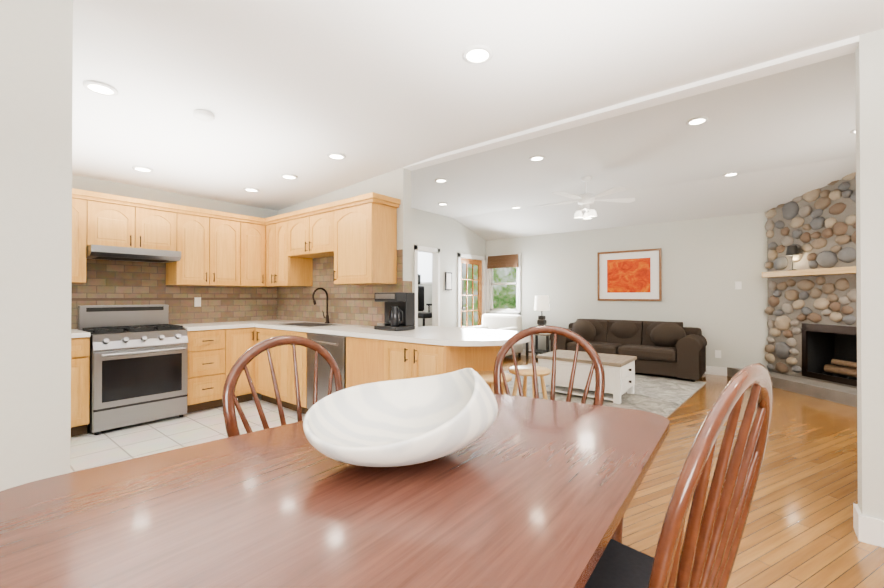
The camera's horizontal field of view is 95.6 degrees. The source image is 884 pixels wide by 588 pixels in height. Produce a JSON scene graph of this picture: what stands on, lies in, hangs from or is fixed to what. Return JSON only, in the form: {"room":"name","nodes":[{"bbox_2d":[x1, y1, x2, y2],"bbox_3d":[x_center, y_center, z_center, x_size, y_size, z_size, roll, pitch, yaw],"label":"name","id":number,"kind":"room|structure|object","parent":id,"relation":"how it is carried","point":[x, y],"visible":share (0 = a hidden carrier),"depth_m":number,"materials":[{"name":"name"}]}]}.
{"room":"dining room and kitchen","nodes":[
{"label":"dining room and kitchen","id":0,"kind":"room"},
{"bbox_2d":[0,0,72,490],"bbox_3d":[-2.608,-0.044,0.607,0.120,2.580,3.020,0,0,39],"label":"wall","id":1,"kind":"structure","parent":0,"point":[36,58],"depth_m":1.66,"materials":[{"name":"paint"}]},
{"bbox_2d":[414,245,883,547],"bbox_3d":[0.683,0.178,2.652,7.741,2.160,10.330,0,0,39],"label":"baseboard","id":2,"kind":"structure","parent":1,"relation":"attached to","point":[868,530],"depth_m":7.22,"materials":[{"name":"white wood"}]},
{"bbox_2d":[72,175,276,329],"bbox_3d":[-4.104,-0.027,3.459,0.120,2.580,5.600,0,0,39],"label":"wall","id":3,"kind":"structure","parent":0,"point":[102,186],"depth_m":4.55,"materials":[{"name":"paint"}]},
{"bbox_2d":[71,249,411,328],"bbox_3d":[-2.338,-0.056,3.596,2.460,0.800,3.422,0,0,39],"label":"backsplash","id":4,"kind":"structure","parent":3,"relation":"attached to","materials":[{"name":"tile"}]},
{"bbox_2d":[70,393,305,472],"bbox_3d":[-2.976,1.283,2.547,3.010,0.050,5.600,0,0,39],"label":"floor","id":5,"kind":"structure","parent":0,"point":[89,449],"depth_m":3.60,"materials":[{"name":"white tile"}]},
{"bbox_2d":[78,305,187,434],"bbox_3d":[-3.082,0.691,4.020,0.728,1.150,0.750,0,0,39],"label":"range","id":6,"kind":"object","parent":5,"relation":"on","point":[138,364],"visible":1,"depth_m":3.85,"materials":[{"name":"silver metal"}]},
{"bbox_2d":[71,188,530,436],"bbox_3d":[-1.700,0.147,3.274,3.858,2.230,3.720,0,0,39],"label":"kitchen cabinets","id":7,"kind":"object","parent":5,"relation":"on","point":[229,289],"visible":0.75,"depth_m":4.28,"materials":[{"name":"brown wood"}]},
{"bbox_2d":[86,245,180,262],"bbox_3d":[-3.182,-0.401,4.112,0.496,0.101,0.730,0,0,39],"label":"range hood","id":8,"kind":"object","parent":7,"relation":"attached to","point":[94,253],"depth_m":4.00,"materials":[{"name":"silver metal"}]},
{"bbox_2d":[312,288,329,322],"bbox_3d":[-1.436,0.136,4.702,0.107,0.423,0.228,0,0,39],"label":"faucet","id":9,"kind":"object","parent":7,"relation":"on","point":[327,315],"visible":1,"depth_m":4.74,"materials":[{"name":"brown metal"}]},
{"bbox_2d":[374,292,414,330],"bbox_3d":[-0.449,0.164,3.872,0.326,0.358,0.262,0,0,39],"label":"coffee maker","id":10,"kind":"object","parent":7,"relation":"on","point":[399,311],"visible":1,"depth_m":3.80,"materials":[{"name":"black plastic"}]},
{"bbox_2d":[307,333,346,408],"bbox_3d":[-0.959,0.829,4.076,0.606,0.875,0.655,0,0,39],"label":"dishwasher","id":11,"kind":"object","parent":5,"relation":"on","point":[334,346],"visible":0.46,"depth_m":3.86,"materials":[{"name":"silver metal"}]},
{"bbox_2d":[277,167,410,280],"bbox_3d":[-1.359,-0.019,4.924,2.570,2.580,0.120,0,0,39],"label":"wall","id":12,"kind":"structure","parent":0,"point":[396,184],"depth_m":4.16,"materials":[{"name":"paint"}]},
{"bbox_2d":[418,284,431,326],"bbox_3d":[-0.723,-0.130,8.990,2.380,2.850,0.060,0,0,39],"label":"wall","id":13,"kind":"structure","parent":0,"point":[428,295],"depth_m":8.61,"materials":[{"name":"paint"}]},
{"bbox_2d":[418,252,431,284],"bbox_3d":[-0.336,-0.708,8.628,0.900,1.000,0.023,0,0,39],"label":"room window","id":14,"kind":"structure","parent":13,"relation":"in","point":[424,265],"depth_m":8.64,"materials":[{"name":"white"}]},
{"bbox_2d":[411,208,485,326],"bbox_3d":[-0.501,-0.125,7.268,0.120,2.820,4.610,0,0,39],"label":"wall","id":15,"kind":"structure","parent":0,"point":[450,238],"depth_m":7.91,"materials":[{"name":"paint"}]},
{"bbox_2d":[445,272,451,289],"bbox_3d":[0.130,-0.252,7.935,0.025,0.360,0.200,0,0,39],"label":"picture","id":16,"kind":"object","parent":15,"relation":"attached to","point":[448,280],"visible":0.93,"depth_m":7.91,"materials":[{"name":"white plastic"}]},
{"bbox_2d":[461,258,481,327],"bbox_3d":[0.624,0.267,8.626,0.105,2.040,0.882,0,0,39],"label":"french door","id":17,"kind":"structure","parent":15,"relation":"in","point":[472,262],"depth_m":8.73,"materials":[{"name":"brown wood"}]},
{"bbox_2d":[72,0,855,239],"bbox_3d":[0.132,-1.416,3.180,7.090,0.486,10.450,0,0,39],"label":"ceiling","id":18,"kind":"structure","parent":0,"point":[777,139],"depth_m":3.86,"materials":[{"name":"paint"}]},
{"bbox_2d":[83,81,117,95],"bbox_3d":[-2.126,-1.278,2.496,0.170,0.012,0.170,0,0,39],"label":"recessed light","id":19,"kind":"object","parent":18,"relation":"in","point":[100,88],"visible":1,"depth_m":2.49,"materials":[{"name":"white"}]},
{"bbox_2d":[132,166,153,171],"bbox_3d":[-2.881,-1.200,3.856,0.170,0.012,0.170,0,0,39],"label":"recessed light","id":20,"kind":"object","parent":18,"relation":"in","point":[142,168],"visible":0.98,"depth_m":3.84,"materials":[{"name":"white"}]},
{"bbox_2d":[193,110,214,121],"bbox_3d":[-1.696,-1.268,2.856,0.130,0.035,0.130,0,0,39],"label":"smoke detector","id":21,"kind":"object","parent":18,"relation":"attached to","point":[204,115],"visible":1,"depth_m":2.82,"materials":[{"name":"white plastic"}]},
{"bbox_2d":[243,187,258,191],"bbox_3d":[-2.196,-1.199,4.615,0.170,0.012,0.170,0,0,39],"label":"recessed light","id":22,"kind":"object","parent":18,"relation":"in","point":[249,189],"visible":1,"depth_m":4.59,"materials":[{"name":"white plastic"}]},
{"bbox_2d":[281,174,297,178],"bbox_3d":[-1.612,-1.235,4.224,0.170,0.012,0.170,0,0,39],"label":"recessed light","id":23,"kind":"object","parent":18,"relation":"in","point":[288,176],"visible":1,"depth_m":4.20,"materials":[{"name":"white"}]},
{"bbox_2d":[327,152,345,159],"bbox_3d":[-0.980,-1.277,3.718,0.170,0.012,0.170,0,0,39],"label":"recessed light","id":24,"kind":"object","parent":18,"relation":"in","point":[337,156],"visible":1,"depth_m":3.71,"materials":[{"name":"white"}]},
{"bbox_2d":[435,178,446,182],"bbox_3d":[-0.010,-1.540,5.441,0.170,0.012,0.170,0,0,39],"label":"recessed light","id":25,"kind":"object","parent":18,"relation":"in","point":[441,180],"visible":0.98,"depth_m":5.43,"materials":[{"name":"white"}]},
{"bbox_2d":[529,155,544,160],"bbox_3d":[1.082,-1.545,4.566,0.170,0.012,0.170,0,0,39],"label":"recessed light","id":26,"kind":"object","parent":18,"relation":"in","point":[537,158],"visible":1,"depth_m":4.56,"materials":[{"name":"white"}]},
{"bbox_2d":[537,176,634,219],"bbox_3d":[1.867,-1.281,5.347,1.241,0.530,1.270,0,0,39],"label":"ceiling fan","id":27,"kind":"object","parent":18,"relation":"hanging from","point":[585,200],"visible":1,"depth_m":5.28,"materials":[{"name":"white metal"}]},
{"bbox_2d":[686,116,708,125],"bbox_3d":[2.292,-1.550,3.596,0.170,0.012,0.170,0,0,39],"label":"recessed light","id":28,"kind":"object","parent":18,"relation":"in","point":[697,120],"visible":1,"depth_m":3.59,"materials":[{"name":"white"}]},
{"bbox_2d":[723,172,738,176],"bbox_3d":[3.727,-1.542,5.163,0.170,0.012,0.170,0,0,39],"label":"recessed light","id":29,"kind":"object","parent":18,"relation":"in","point":[731,174],"visible":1,"depth_m":5.16,"materials":[{"name":"white"}]},
{"bbox_2d":[77,0,883,155],"bbox_3d":[0.249,-1.387,0.055,5.160,0.100,5.720,0,0,39],"label":"ceiling","id":30,"kind":"structure","parent":0,"point":[403,70],"depth_m":2.14,"materials":[{"name":"paint"}]},
{"bbox_2d":[462,44,492,63],"bbox_3d":[0.196,-1.318,2.212,0.170,0.012,0.170,0,0,39],"label":"recessed light","id":31,"kind":"object","parent":30,"relation":"in","point":[477,54],"visible":1,"depth_m":2.20,"materials":[{"name":"white plastic"}]},
{"bbox_2d":[486,212,767,369],"bbox_3d":[3.483,-0.016,7.105,6.540,2.600,0.120,0,0,39],"label":"wall","id":32,"kind":"structure","parent":0,"point":[707,263],"depth_m":6.66,"materials":[{"name":"paint"}]},
{"bbox_2d":[486,253,520,314],"bbox_3d":[1.345,-0.192,8.756,0.840,1.330,0.139,0,0,39],"label":"living room window","id":33,"kind":"structure","parent":32,"relation":"in","point":[504,261],"depth_m":8.73,"materials":[{"name":"white wood"}]},
{"bbox_2d":[597,248,661,300],"bbox_3d":[3.318,-0.326,7.142,1.060,0.900,0.028,0,0,39],"label":"picture","id":34,"kind":"object","parent":32,"relation":"attached to","point":[631,275],"visible":0.96,"depth_m":7.12,"materials":[{"name":"orange paper"}]},
{"bbox_2d":[715,350,720,357],"bbox_3d":[4.356,0.949,6.318,0.080,0.120,0.006,0,0,39],"label":"outlet","id":35,"kind":"object","parent":32,"relation":"attached to","point":[717,352],"depth_m":6.32,"materials":[{"name":"white plastic"}]},
{"bbox_2d":[735,281,741,288],"bbox_3d":[4.558,-0.132,6.161,0.080,0.120,0.008,0,0,39],"label":"light switch","id":36,"kind":"object","parent":32,"relation":"attached to","point":[738,285],"depth_m":6.16,"materials":[{"name":"white plastic"}]},
{"bbox_2d":[403,36,858,170],"bbox_3d":[0.910,-1.304,3.114,3.245,0.030,0.120,0,0,39],"label":"header beam","id":37,"kind":"structure","parent":0,"point":[816,55],"depth_m":2.62,"materials":[{"name":"paint"}]},
{"bbox_2d":[503,355,883,587],"bbox_3d":[0.721,1.283,2.692,7.740,0.050,10.450,0,0,39],"label":"floor","id":38,"kind":"structure","parent":0,"point":[808,475],"depth_m":2.49,"materials":[{"name":"brown wood"}]},
{"bbox_2d":[222,335,342,436],"bbox_3d":[-0.567,0.729,1.799,0.554,1.054,0.617,0,0,39],"label":"dining chair","id":39,"kind":"object","parent":38,"relation":"on","point":[230,402],"visible":0.29,"depth_m":1.87,"materials":[{"name":"brown wood"}]},
{"bbox_2d":[0,393,669,587],"bbox_3d":[-0.105,0.870,1.238,1.257,0.760,1.901,0,0,39],"label":"dining table","id":40,"kind":"object","parent":38,"relation":"on","point":[524,492],"visible":0.83,"depth_m":0.90,"materials":[{"name":"brown wood"}]},
{"bbox_2d":[303,368,497,466],"bbox_3d":[-0.116,0.360,1.207,0.576,0.256,0.414,0,0,-3],"label":"bowl","id":41,"kind":"object","parent":40,"relation":"on","point":[401,422],"visible":1,"depth_m":1.26,"materials":[{"name":"white ceramic"}]},
{"bbox_2d":[476,371,511,394],"bbox_3d":[0.361,0.935,3.028,0.340,0.655,0.340,0,0,39],"label":"counter stool","id":42,"kind":"object","parent":38,"relation":"on","point":[487,376],"visible":0.17,"depth_m":2.96,"materials":[{"name":"brown wood"}]},
{"bbox_2d":[466,314,522,356],"bbox_3d":[1.063,0.860,8.239,0.900,0.860,0.870,0,0,39],"label":"armchair","id":43,"kind":"object","parent":38,"relation":"on","point":[508,322],"visible":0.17,"depth_m":8.28,"materials":[{"name":"white fabric"}]},
{"bbox_2d":[509,365,550,399],"bbox_3d":[0.717,0.936,3.280,0.340,0.655,0.340,0,0,39],"label":"counter stool","id":44,"kind":"object","parent":38,"relation":"on","point":[525,371],"visible":0.31,"depth_m":3.26,"materials":[{"name":"brown wood"}]},
{"bbox_2d":[526,333,550,359],"bbox_3d":[1.952,1.023,7.827,0.500,0.530,0.500,0,0,39],"label":"end table","id":45,"kind":"object","parent":38,"relation":"on","point":[539,351],"visible":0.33,"depth_m":7.77,"materials":[{"name":"black wood"}]},
{"bbox_2d":[534,296,549,325],"bbox_3d":[1.952,0.397,7.830,0.300,0.720,0.300,0,0,39],"label":"table lamp","id":46,"kind":"object","parent":45,"relation":"on","point":[541,303],"visible":0.77,"depth_m":7.74,"materials":[{"name":"white fabric"}]},
{"bbox_2d":[493,325,604,405],"bbox_3d":[0.519,0.719,2.077,0.617,1.078,0.558,0,0,21],"label":"dining chair","id":47,"kind":"object","parent":38,"relation":"on","point":[585,345],"visible":0.4,"depth_m":2.28,"materials":[{"name":"brown wood"}]},
{"bbox_2d":[504,363,705,417],"bbox_3d":[1.906,1.268,5.523,2.668,0.012,2.750,0,0,39],"label":"rug","id":48,"kind":"object","parent":38,"relation":"on","point":[666,397],"visible":0.27,"depth_m":5.02,"materials":[{"name":"fabric"}]},
{"bbox_2d":[536,350,636,403],"bbox_3d":[1.857,1.032,5.134,1.060,0.480,0.720,0,0,39],"label":"coffee table","id":49,"kind":"object","parent":48,"relation":"on","point":[619,370],"visible":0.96,"depth_m":4.88,"materials":[{"name":"paint"}]},
{"bbox_2d":[550,319,706,381],"bbox_3d":[3.061,0.864,6.734,2.260,0.836,0.920,0,0,39],"label":"sofa","id":50,"kind":"object","parent":38,"relation":"on","point":[672,349],"visible":0.85,"depth_m":6.28,"materials":[{"name":"fabric"}]},
{"bbox_2d":[584,363,772,587],"bbox_3d":[0.431,0.695,0.989,0.617,1.114,0.566,0,0,-40],"label":"dining chair","id":51,"kind":"object","parent":38,"relation":"on","point":[708,552],"visible":0.94,"depth_m":0.81,"materials":[{"name":"brown wood"}]},
{"bbox_2d":[727,172,856,407],"bbox_3d":[4.988,-0.155,4.910,0.800,2.852,2.770,0,0,-6],"label":"fireplace","id":52,"kind":"object","parent":38,"relation":"on","point":[810,310],"visible":0.77,"depth_m":5.29,"materials":[{"name":"stone"}]},
{"bbox_2d":[855,28,883,519],"bbox_3d":[3.095,-0.039,1.355,2.355,2.580,0.120,0,0,39],"label":"wall","id":53,"kind":"structure","parent":0,"point":[869,80],"depth_m":2.02,"materials":[{"name":"paint"}]},
{"bbox_3d":[-1.320,1.140,8.141,2.260,0.400,2.000,0,0,39],"label":"floor","id":54,"kind":"structure","parent":0,"visible":0},
{"bbox_2d":[418,274,431,325],"bbox_3d":[-0.363,0.260,8.110,0.621,1.360,0.630,0,0,39],"label":"office chair","id":55,"kind":"object","parent":54,"relation":"on","point":[424,315],"visible":0.4,"depth_m":8.30,"materials":[{"name":"black plastic"}]},
{"label":"outside","id":56,"kind":"structure","parent":0,"visible":0},
{"bbox_2d":[463,264,515,327],"bbox_3d":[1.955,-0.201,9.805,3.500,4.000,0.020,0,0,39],"label":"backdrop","id":57,"kind":"structure","parent":56,"point":[504,296],"depth_m":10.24,"materials":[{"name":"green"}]}
]}

